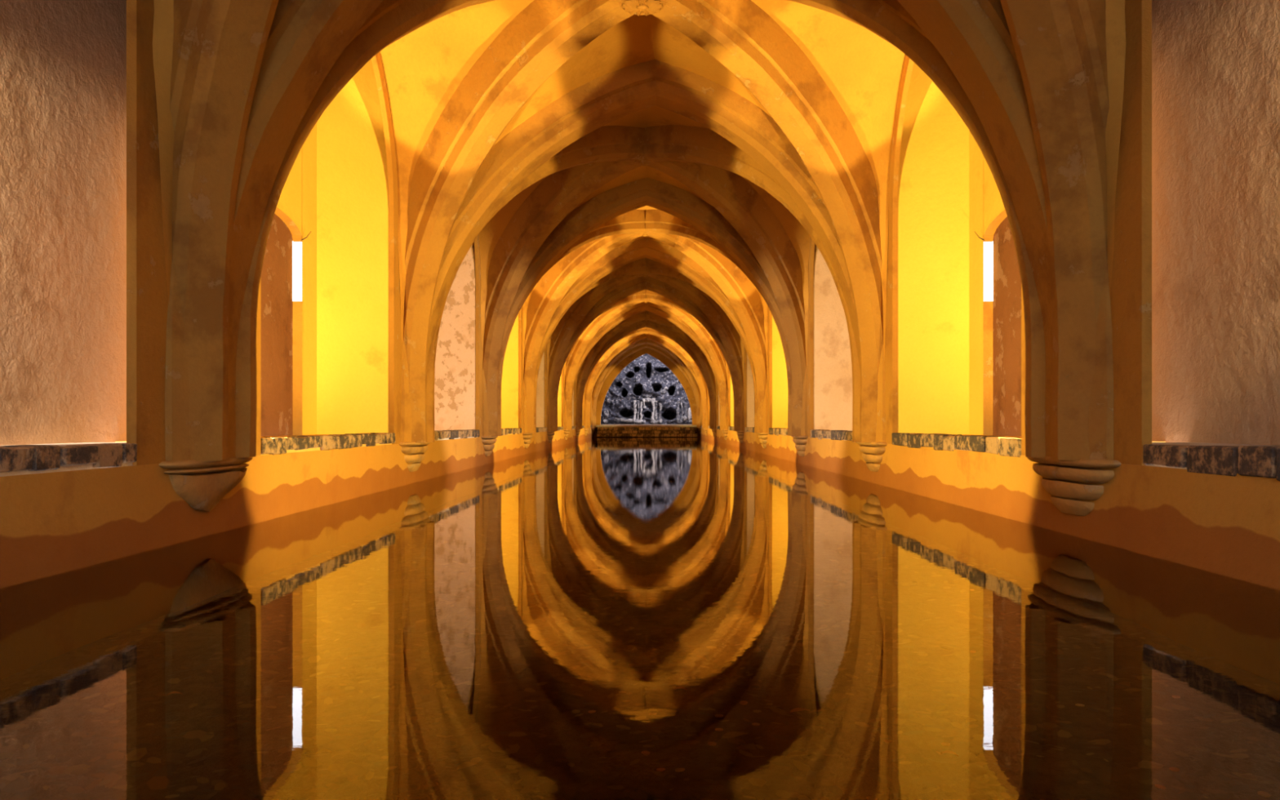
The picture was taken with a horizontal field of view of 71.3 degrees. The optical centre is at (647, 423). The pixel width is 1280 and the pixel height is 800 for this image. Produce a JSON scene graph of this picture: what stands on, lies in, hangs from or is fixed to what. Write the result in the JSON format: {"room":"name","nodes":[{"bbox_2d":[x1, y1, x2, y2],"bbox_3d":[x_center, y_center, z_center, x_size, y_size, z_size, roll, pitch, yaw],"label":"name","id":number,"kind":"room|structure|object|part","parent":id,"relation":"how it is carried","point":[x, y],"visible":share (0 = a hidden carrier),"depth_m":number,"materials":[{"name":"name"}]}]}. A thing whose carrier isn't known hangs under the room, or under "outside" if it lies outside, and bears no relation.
{"room":"underground chamber","nodes":[
{"label":"underground chamber","id":0,"kind":"room"},
{"bbox_2d":[0,0,592,679],"bbox_3d":[-2.888,-1.800,20.030,0.704,5.700,43.060,0,0,0],"label":"wall","id":1,"kind":"structure","parent":0,"point":[84,291],"depth_m":5.02,"materials":[{"name":"paint"}]},
{"bbox_2d":[0,442,136,476],"bbox_3d":[-2.829,0.172,2.897,0.622,0.156,4.285,0,0,0],"label":"stone sill","id":2,"kind":"structure","parent":1,"relation":"attached to","point":[30,459],"depth_m":3.89,"materials":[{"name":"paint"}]},
{"bbox_2d":[159,265,253,514],"bbox_3d":[-2.497,-0.416,5.156,0.175,1.873,1.027,0,0,0],"label":"corbel","id":3,"kind":"object","parent":1,"relation":"attached to","point":[205,485],"visible":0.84,"depth_m":4.78,"materials":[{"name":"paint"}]},
{"bbox_2d":[115,432,395,454],"bbox_3d":[-2.830,0.171,7.412,0.620,0.158,4.285,0,0,0],"label":"stone sill","id":4,"kind":"structure","parent":1,"relation":"attached to","point":[273,445],"depth_m":6.99,"materials":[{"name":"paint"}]},
{"bbox_3d":[-3.225,-1.000,7.235,0.001,2.500,1.770,0,0,0],"label":"doorway","id":5,"kind":"part","parent":1,"relation":"part of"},
{"bbox_2d":[399,342,430,471],"bbox_3d":[-2.492,-0.415,9.670,0.182,1.874,1.063,0,0,0],"label":"wall pier","id":6,"kind":"object","parent":1,"relation":"attached to","point":[417,455],"visible":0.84,"depth_m":9.29,"materials":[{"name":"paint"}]},
{"bbox_2d":[435,430,479,440],"bbox_3d":[-2.829,0.171,11.928,0.622,0.157,4.285,0,0,0],"label":"stone sill","id":7,"kind":"structure","parent":1,"relation":"attached to","point":[439,434],"depth_m":11.81,"materials":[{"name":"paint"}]},
{"bbox_2d":[480,370,497,456],"bbox_3d":[-2.494,-0.415,14.186,0.182,1.876,1.064,0,0,0],"label":"wall pier","id":8,"kind":"object","parent":1,"relation":"attached to","point":[488,443],"visible":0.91,"depth_m":13.79,"materials":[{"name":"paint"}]},
{"bbox_2d":[501,427,521,435],"bbox_3d":[-2.830,0.171,16.442,0.620,0.158,4.285,0,0,0],"label":"stone sill","id":9,"kind":"structure","parent":1,"relation":"attached to","point":[506,431],"depth_m":16.68,"materials":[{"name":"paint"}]},
{"bbox_2d":[522,382,533,448],"bbox_3d":[-2.492,-0.415,18.700,0.183,1.877,1.062,0,0,0],"label":"wall pier","id":10,"kind":"object","parent":1,"relation":"attached to","point":[526,436],"visible":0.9,"depth_m":18.31,"materials":[{"name":"paint"}]},
{"bbox_2d":[536,426,546,432],"bbox_3d":[-2.829,0.170,20.957,0.621,0.160,4.285,0,0,0],"label":"stone sill","id":11,"kind":"structure","parent":1,"relation":"attached to","point":[538,428],"depth_m":21.48,"materials":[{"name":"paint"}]},
{"bbox_2d":[546,390,555,443],"bbox_3d":[-2.492,-0.413,23.214,0.179,1.871,1.064,0,0,0],"label":"wall pier","id":12,"kind":"object","parent":1,"relation":"attached to","point":[550,433],"visible":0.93,"depth_m":22.82,"materials":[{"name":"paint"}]},
{"bbox_2d":[564,395,569,439],"bbox_3d":[-2.493,-0.414,27.730,0.185,1.869,1.065,0,0,0],"label":"wall pier","id":13,"kind":"object","parent":1,"relation":"attached to","point":[566,432],"visible":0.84,"depth_m":27.33,"materials":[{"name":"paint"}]},
{"bbox_2d":[575,402,580,437],"bbox_3d":[-2.492,-0.414,32.244,0.182,1.878,1.063,0,0,0],"label":"wall pier","id":14,"kind":"object","parent":1,"relation":"attached to","point":[577,429],"visible":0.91,"depth_m":31.85,"materials":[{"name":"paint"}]},
{"bbox_2d":[584,402,588,435],"bbox_3d":[-2.493,-0.415,36.759,0.180,1.873,1.064,0,0,0],"label":"wall pier","id":15,"kind":"object","parent":1,"relation":"attached to","point":[586,429],"visible":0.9,"depth_m":36.35,"materials":[{"name":"paint"}]},
{"bbox_2d":[591,406,595,434],"bbox_3d":[-2.493,-0.414,41.275,0.182,1.877,1.062,0,0,0],"label":"wall pier","id":16,"kind":"object","parent":1,"relation":"attached to","point":[593,428],"visible":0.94,"depth_m":40.89,"materials":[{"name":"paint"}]},
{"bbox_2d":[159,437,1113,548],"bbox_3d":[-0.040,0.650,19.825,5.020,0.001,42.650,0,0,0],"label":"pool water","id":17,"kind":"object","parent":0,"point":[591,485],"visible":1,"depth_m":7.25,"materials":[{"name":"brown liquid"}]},
{"bbox_2d":[152,0,1125,405],"bbox_3d":[-0.040,-2.697,20.350,6.600,4.307,43.700,0,0,0],"label":"ceiling","id":18,"kind":"structure","parent":0,"point":[424,68],"depth_m":8.66,"materials":[{"name":"paint"}]},
{"bbox_2d":[169,0,1109,461],"bbox_3d":[-0.042,-1.887,2.900,5.476,4.194,4.644,0,0,0],"label":"arch","id":19,"kind":"object","parent":18,"relation":"attached to","point":[219,46],"visible":0.72,"depth_m":4.75,"materials":[{"name":"paint"}]},
{"bbox_2d":[227,0,1052,457],"bbox_3d":[-0.039,-1.888,7.415,5.478,4.193,4.652,0,0,0],"label":"arch","id":20,"kind":"object","parent":18,"relation":"attached to","point":[546,34],"visible":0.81,"depth_m":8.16,"materials":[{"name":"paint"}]},
{"bbox_2d":[426,124,860,441],"bbox_3d":[-0.039,-1.887,11.925,5.472,4.192,4.648,0,0,0],"label":"arch","id":21,"kind":"object","parent":18,"relation":"attached to","point":[704,161],"visible":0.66,"depth_m":12.69,"materials":[{"name":"paint"}]},
{"bbox_2d":[426,59,860,369],"bbox_3d":[-0.037,-1.865,9.671,5.236,4.154,0.612,0,0,0],"label":"arch","id":22,"kind":"object","parent":18,"relation":"attached to","point":[606,99],"visible":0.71,"depth_m":9.44,"materials":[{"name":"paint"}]},
{"bbox_2d":[497,209,791,435],"bbox_3d":[-0.042,-1.887,16.444,5.475,4.192,4.646,0,0,0],"label":"arch","id":23,"kind":"object","parent":18,"relation":"attached to","point":[735,283],"visible":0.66,"depth_m":17.52,"materials":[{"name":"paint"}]},
{"bbox_2d":[497,177,791,377],"bbox_3d":[-0.038,-1.867,14.184,5.241,4.147,0.612,0,0,0],"label":"arch","id":24,"kind":"object","parent":18,"relation":"attached to","point":[597,211],"visible":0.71,"depth_m":13.96,"materials":[{"name":"paint"}]},
{"bbox_2d":[533,237,755,385],"bbox_3d":[-0.039,-1.866,18.698,5.236,4.146,0.615,0,0,0],"label":"arch","id":25,"kind":"object","parent":18,"relation":"attached to","point":[632,251],"visible":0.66,"depth_m":18.47,"materials":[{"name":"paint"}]},
{"bbox_2d":[533,257,756,432],"bbox_3d":[-0.042,-1.887,20.956,5.476,4.191,4.651,0,0,0],"label":"arch","id":26,"kind":"object","parent":18,"relation":"attached to","point":[562,333],"visible":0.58,"depth_m":22.16,"materials":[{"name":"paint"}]},
{"bbox_2d":[555,289,735,431],"bbox_3d":[-0.039,-1.887,25.472,5.474,4.195,4.651,0,0,0],"label":"arch","id":27,"kind":"object","parent":18,"relation":"attached to","point":[574,357],"visible":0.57,"depth_m":26.80,"materials":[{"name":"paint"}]},
{"bbox_2d":[556,275,734,388],"bbox_3d":[-0.040,-1.866,23.214,5.240,4.155,0.611,0,0,0],"label":"arch","id":28,"kind":"object","parent":18,"relation":"attached to","point":[651,284],"visible":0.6,"depth_m":22.99,"materials":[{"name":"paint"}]},
{"bbox_2d":[571,302,719,393],"bbox_3d":[-0.038,-1.865,27.730,5.240,4.155,0.612,0,0,0],"label":"arch","id":29,"kind":"object","parent":18,"relation":"attached to","point":[642,307],"visible":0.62,"depth_m":27.51,"materials":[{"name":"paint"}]},
{"bbox_2d":[571,311,720,430],"bbox_3d":[-0.040,-1.888,29.987,5.474,4.195,4.650,0,0,0],"label":"arch","id":30,"kind":"object","parent":18,"relation":"attached to","point":[582,374],"visible":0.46,"depth_m":31.42,"materials":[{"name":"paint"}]},
{"bbox_2d":[582,326,710,428],"bbox_3d":[-0.040,-1.887,34.502,5.475,4.191,4.639,0,0,0],"label":"arch","id":31,"kind":"object","parent":18,"relation":"attached to","point":[590,381],"visible":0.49,"depth_m":35.99,"materials":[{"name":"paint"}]},
{"bbox_2d":[589,338,702,427],"bbox_3d":[-0.039,-1.887,39.020,5.480,4.190,4.644,0,0,0],"label":"arch","id":32,"kind":"object","parent":18,"relation":"attached to","point":[595,392],"visible":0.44,"depth_m":40.56,"materials":[{"name":"paint"}]},
{"bbox_2d":[582,320,709,394],"bbox_3d":[-0.040,-1.865,32.245,5.239,4.151,0.614,0,0,0],"label":"arch","id":33,"kind":"object","parent":18,"relation":"attached to","point":[641,324],"visible":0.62,"depth_m":32.02,"materials":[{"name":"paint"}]},
{"bbox_2d":[590,333,702,399],"bbox_3d":[-0.041,-1.868,36.760,5.237,4.149,0.608,0,0,0],"label":"arch","id":34,"kind":"object","parent":18,"relation":"attached to","point":[642,336],"visible":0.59,"depth_m":36.54,"materials":[{"name":"paint"}]},
{"bbox_2d":[596,343,696,402],"bbox_3d":[-0.040,-1.866,41.274,5.236,4.147,0.613,0,0,0],"label":"arch","id":35,"kind":"object","parent":18,"relation":"attached to","point":[655,348],"visible":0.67,"depth_m":41.05,"materials":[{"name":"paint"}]},
{"bbox_2d":[0,533,1279,799],"bbox_3d":[-0.040,1.010,20.250,5.100,0.044,43.500,0,0,0],"label":"water","id":36,"kind":"structure","parent":0,"point":[1055,781],"depth_m":3.50,"materials":[{"name":"brown liquid"}]},
{"bbox_2d":[164,691,182,695],"bbox_3d":[-1.719,0.980,3.233,0.062,0.010,0.022,0,0,-17],"label":"fallen leaf","id":37,"kind":"object","parent":36,"relation":"on","point":[172,691],"visible":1,"depth_m":3.24,"materials":[{"name":"brown plant"}]},
{"bbox_2d":[587,710,595,713],"bbox_3d":[-0.189,0.985,3.049,0.027,0.005,0.026,0,0,11],"label":"coin","id":38,"kind":"object","parent":36,"relation":"on","point":[589,711],"visible":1,"depth_m":3.05,"materials":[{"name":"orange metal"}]},
{"bbox_2d":[0,533,1279,799],"bbox_3d":[-0.040,0.998,7.693,4.969,0.066,12.065,0,0,0],"label":"leaf litter","id":39,"kind":"object","parent":36,"relation":"on","point":[20,788],"visible":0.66,"depth_m":3.13,"materials":[{"name":"brown plant"}]},
{"bbox_2d":[571,709,580,713],"bbox_3d":[-0.243,0.985,3.049,0.029,0.005,0.028,0,0,14],"label":"coin","id":40,"kind":"object","parent":39,"relation":"on","point":[575,711],"visible":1,"depth_m":3.05,"materials":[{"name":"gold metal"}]},
{"bbox_2d":[656,767,665,771],"bbox_3d":[0.039,0.989,2.548,0.027,0.004,0.026,0,0,-32],"label":"coin","id":41,"kind":"object","parent":39,"relation":"on","point":[660,769],"visible":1,"depth_m":2.55,"materials":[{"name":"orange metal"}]},
{"bbox_2d":[715,728,723,731],"bbox_3d":[0.231,0.985,2.869,0.027,0.004,0.026,0,0,-21],"label":"coin","id":42,"kind":"object","parent":39,"relation":"on","point":[716,729],"visible":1,"depth_m":2.87,"materials":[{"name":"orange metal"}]},
{"bbox_2d":[941,742,950,746],"bbox_3d":[0.905,0.975,2.709,0.026,0.005,0.027,0,0,-38],"label":"coin","id":43,"kind":"object","parent":39,"relation":"on","point":[942,744],"visible":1,"depth_m":2.71,"materials":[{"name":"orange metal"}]},
{"bbox_2d":[937,750,958,756],"bbox_3d":[0.882,0.969,2.623,0.062,0.010,0.026,0,0,29],"label":"fallen leaf","id":44,"kind":"object","parent":39,"relation":"on","point":[945,751],"visible":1,"depth_m":2.62,"materials":[{"name":"orange plant"}]},
{"bbox_2d":[640,751,649,755],"bbox_3d":[-0.005,0.988,2.676,0.026,0.005,0.027,0,0,-40],"label":"coin","id":45,"kind":"object","parent":36,"relation":"on","point":[644,753],"visible":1,"depth_m":2.67,"materials":[{"name":"orange metal"}]},
{"bbox_2d":[595,424,697,437],"bbox_3d":[-0.040,0.530,41.836,4.700,0.960,1.648,0,0,0],"label":"stone parapet","id":46,"kind":"object","parent":36,"relation":"on","point":[602,430],"visible":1,"depth_m":41.05,"materials":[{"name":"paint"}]},
{"bbox_2d":[671,686,686,689],"bbox_3d":[0.115,0.985,3.312,0.062,0.010,0.030,0,0,0],"label":"fallen leaf","id":47,"kind":"object","parent":36,"relation":"on","point":[677,687],"visible":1,"depth_m":3.32,"materials":[{"name":"brown plant"}]},
{"bbox_2d":[675,767,684,772],"bbox_3d":[0.093,0.987,2.542,0.028,0.006,0.029,0,0,37],"label":"coin","id":48,"kind":"object","parent":36,"relation":"on","point":[677,770],"visible":1,"depth_m":2.54,"materials":[{"name":"gold metal"}]},
{"bbox_2d":[707,741,716,746],"bbox_3d":[0.199,0.984,2.742,0.027,0.004,0.026,0,0,36],"label":"coin","id":49,"kind":"object","parent":36,"relation":"on","point":[711,744],"visible":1,"depth_m":2.74,"materials":[{"name":"orange metal"}]},
{"bbox_2d":[715,714,723,717],"bbox_3d":[0.242,0.986,3.008,0.028,0.005,0.029,0,0,-25],"label":"coin","id":50,"kind":"object","parent":36,"relation":"on","point":[716,715],"visible":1,"depth_m":3.00,"materials":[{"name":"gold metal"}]},
{"bbox_2d":[720,731,747,739],"bbox_3d":[0.262,0.978,2.791,0.125,0.010,0.046,0,0,-29],"label":"fallen leaf","id":51,"kind":"object","parent":36,"relation":"on","point":[733,734],"visible":1,"depth_m":2.80,"materials":[{"name":"brown plant"}]},
{"bbox_2d":[751,722,759,725],"bbox_3d":[0.356,0.985,2.922,0.026,0.005,0.027,0,0,12],"label":"coin","id":52,"kind":"object","parent":36,"relation":"on","point":[754,723],"visible":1,"depth_m":2.92,"materials":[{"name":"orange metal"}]},
{"bbox_2d":[789,707,809,713],"bbox_3d":[0.514,0.984,3.055,0.094,0.010,0.035,0,0,-17],"label":"fallen leaf","id":53,"kind":"object","parent":36,"relation":"on","point":[796,709],"visible":1,"depth_m":3.06,"materials":[{"name":"brown plant"}]},
{"bbox_2d":[866,795,877,799],"bbox_3d":[0.584,0.976,2.320,0.028,0.006,0.029,0,0,26],"label":"coin","id":54,"kind":"object","parent":36,"relation":"on","point":[870,797],"visible":1,"depth_m":2.32,"materials":[{"name":"gold metal"}]},
{"bbox_2d":[883,739,892,742],"bbox_3d":[0.740,0.977,2.742,0.026,0.005,0.027,0,0,28],"label":"coin","id":55,"kind":"object","parent":36,"relation":"on","point":[884,740],"visible":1,"depth_m":2.74,"materials":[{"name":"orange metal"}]},
{"bbox_2d":[964,717,977,723],"bbox_3d":[1.054,0.971,2.911,0.062,0.010,0.029,0,0,-23],"label":"fallen leaf","id":56,"kind":"object","parent":36,"relation":"on","point":[967,720],"visible":1,"depth_m":2.92,"materials":[{"name":"orange plant"}]},
{"bbox_2d":[1075,703,1084,706],"bbox_3d":[1.486,0.968,3.066,0.028,0.005,0.029,0,0,27],"label":"coin","id":57,"kind":"object","parent":36,"relation":"on","point":[1077,704],"visible":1,"depth_m":3.06,"materials":[{"name":"gold metal"}]},
{"bbox_2d":[1132,760,1164,768],"bbox_3d":[1.434,0.980,2.554,0.094,0.010,0.059,0,0,18],"label":"fallen leaf","id":58,"kind":"object","parent":36,"relation":"on","point":[1142,764],"visible":1,"depth_m":2.56,"materials":[{"name":"brown plant"}]},
{"bbox_2d":[1154,784,1165,789],"bbox_3d":[1.397,0.990,2.431,0.027,0.005,0.026,0,0,12],"label":"coin","id":59,"kind":"object","parent":36,"relation":"on","point":[1159,786],"visible":1,"depth_m":2.43,"materials":[{"name":"orange metal"}]},
{"bbox_2d":[1168,767,1179,771],"bbox_3d":[1.504,0.988,2.548,0.027,0.005,0.026,0,0,1],"label":"coin","id":60,"kind":"object","parent":36,"relation":"on","point":[1174,769],"visible":1,"depth_m":2.54,"materials":[{"name":"orange metal"}]},
{"bbox_2d":[1257,791,1270,797],"bbox_3d":[1.658,0.997,2.400,0.028,0.006,0.029,0,0,0],"label":"coin","id":61,"kind":"object","parent":36,"relation":"on","point":[1262,793],"visible":1,"depth_m":2.40,"materials":[{"name":"gold metal"}]},
{"bbox_2d":[592,347,700,437],"bbox_3d":[-0.040,-1.800,41.685,6.600,5.700,0.250,0,0,0],"label":"wall","id":62,"kind":"structure","parent":0,"point":[670,365],"depth_m":41.56,"materials":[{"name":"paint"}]},
{"bbox_2d":[700,0,1279,684],"bbox_3d":[2.808,-1.800,20.030,0.705,5.700,43.060,0,0,0],"label":"wall","id":63,"kind":"structure","parent":0,"point":[1193,560],"depth_m":5.00,"materials":[{"name":"paint"}]},
{"bbox_2d":[697,405,701,434],"bbox_3d":[2.413,-0.413,41.274,0.183,1.874,1.063,0,0,0],"label":"wall pier","id":64,"kind":"object","parent":63,"relation":"attached to","point":[700,418],"visible":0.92,"depth_m":40.87,"materials":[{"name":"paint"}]},
{"bbox_2d":[703,403,707,435],"bbox_3d":[2.412,-0.414,36.759,0.185,1.875,1.063,0,0,0],"label":"wall pier","id":65,"kind":"object","parent":63,"relation":"attached to","point":[705,428],"visible":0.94,"depth_m":36.36,"materials":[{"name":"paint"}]},
{"bbox_2d":[711,401,716,437],"bbox_3d":[2.413,-0.412,32.245,0.184,1.878,1.065,0,0,0],"label":"wall pier","id":66,"kind":"object","parent":63,"relation":"attached to","point":[713,430],"visible":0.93,"depth_m":31.85,"materials":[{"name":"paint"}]},
{"bbox_2d":[722,397,728,439],"bbox_3d":[2.412,-0.414,27.729,0.182,1.876,1.062,0,0,0],"label":"wall pier","id":67,"kind":"object","parent":63,"relation":"attached to","point":[725,431],"visible":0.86,"depth_m":27.33,"materials":[{"name":"paint"}]},
{"bbox_2d":[728,426,733,431],"bbox_3d":[2.750,0.173,25.473,0.620,0.154,4.285,0,0,0],"label":"stone sill","id":68,"kind":"structure","parent":63,"relation":"attached to","point":[730,428],"depth_m":26.18,"materials":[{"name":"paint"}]},
{"bbox_2d":[736,391,743,443],"bbox_3d":[2.414,-0.415,23.215,0.180,1.878,1.062,0,0,0],"label":"wall pier","id":69,"kind":"object","parent":63,"relation":"attached to","point":[740,433],"visible":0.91,"depth_m":22.82,"materials":[{"name":"paint"}]},
{"bbox_2d":[744,426,754,432],"bbox_3d":[2.750,0.173,20.957,0.620,0.153,4.285,0,0,0],"label":"stone sill","id":70,"kind":"structure","parent":63,"relation":"attached to","point":[746,428],"depth_m":21.52,"materials":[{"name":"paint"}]},
{"bbox_2d":[757,382,768,448],"bbox_3d":[2.412,-0.415,18.700,0.181,1.872,1.065,0,0,0],"label":"wall pier","id":71,"kind":"object","parent":63,"relation":"attached to","point":[763,436],"visible":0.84,"depth_m":18.30,"materials":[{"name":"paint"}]},
{"bbox_2d":[768,427,791,436],"bbox_3d":[2.750,0.171,16.442,0.620,0.159,4.285,0,0,0],"label":"stone sill","id":72,"kind":"structure","parent":63,"relation":"attached to","point":[776,431],"depth_m":16.68,"materials":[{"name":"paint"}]},
{"bbox_2d":[791,368,808,456],"bbox_3d":[2.412,-0.414,14.185,0.183,1.874,1.062,0,0,0],"label":"wall pier","id":73,"kind":"object","parent":63,"relation":"attached to","point":[799,446],"visible":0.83,"depth_m":13.79,"materials":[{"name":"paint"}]},
{"bbox_2d":[810,429,857,442],"bbox_3d":[2.753,0.171,11.928,0.614,0.158,4.285,0,0,0],"label":"stone sill","id":74,"kind":"structure","parent":63,"relation":"attached to","point":[840,435],"depth_m":11.81,"materials":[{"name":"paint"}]},
{"bbox_2d":[857,342,887,471],"bbox_3d":[2.413,-0.415,9.670,0.180,1.871,1.061,0,0,0],"label":"wall pier","id":75,"kind":"object","parent":63,"relation":"attached to","point":[869,455],"visible":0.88,"depth_m":9.29,"materials":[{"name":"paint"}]},
{"bbox_3d":[3.145,-1.000,7.235,0.001,2.500,1.770,0,0,0],"label":"doorway","id":76,"kind":"part","parent":63,"relation":"part of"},
{"bbox_2d":[891,432,1165,457],"bbox_3d":[2.751,0.171,7.412,0.618,0.158,4.285,0,0,0],"label":"stone sill","id":77,"kind":"structure","parent":63,"relation":"attached to","point":[1006,446],"depth_m":6.98,"materials":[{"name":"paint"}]},
{"bbox_2d":[1027,263,1121,515],"bbox_3d":[2.412,-0.414,5.154,0.181,1.876,1.066,0,0,0],"label":"corbel","id":78,"kind":"object","parent":63,"relation":"attached to","point":[1068,494],"visible":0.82,"depth_m":4.78,"materials":[{"name":"paint"}]},
{"bbox_2d":[1143,442,1279,479],"bbox_3d":[2.750,0.171,2.897,0.621,0.157,4.285,0,0,0],"label":"stone sill","id":79,"kind":"structure","parent":63,"relation":"attached to","point":[1219,459],"depth_m":3.86,"materials":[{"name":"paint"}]},
{"bbox_3d":[-0.040,0.450,45.905,10.000,0.200,8.190,0,0,0],"label":"floor","id":80,"kind":"structure","parent":0,"visible":0},
{"bbox_2d":[600,353,692,424],"bbox_3d":[-0.030,-2.550,47.519,7.261,6.000,2.323,0,0,0],"label":"grotto","id":81,"kind":"object","parent":80,"relation":"on","point":[646,391],"visible":0.27,"depth_m":46.95,"materials":[{"name":"grey stone"}]}
]}

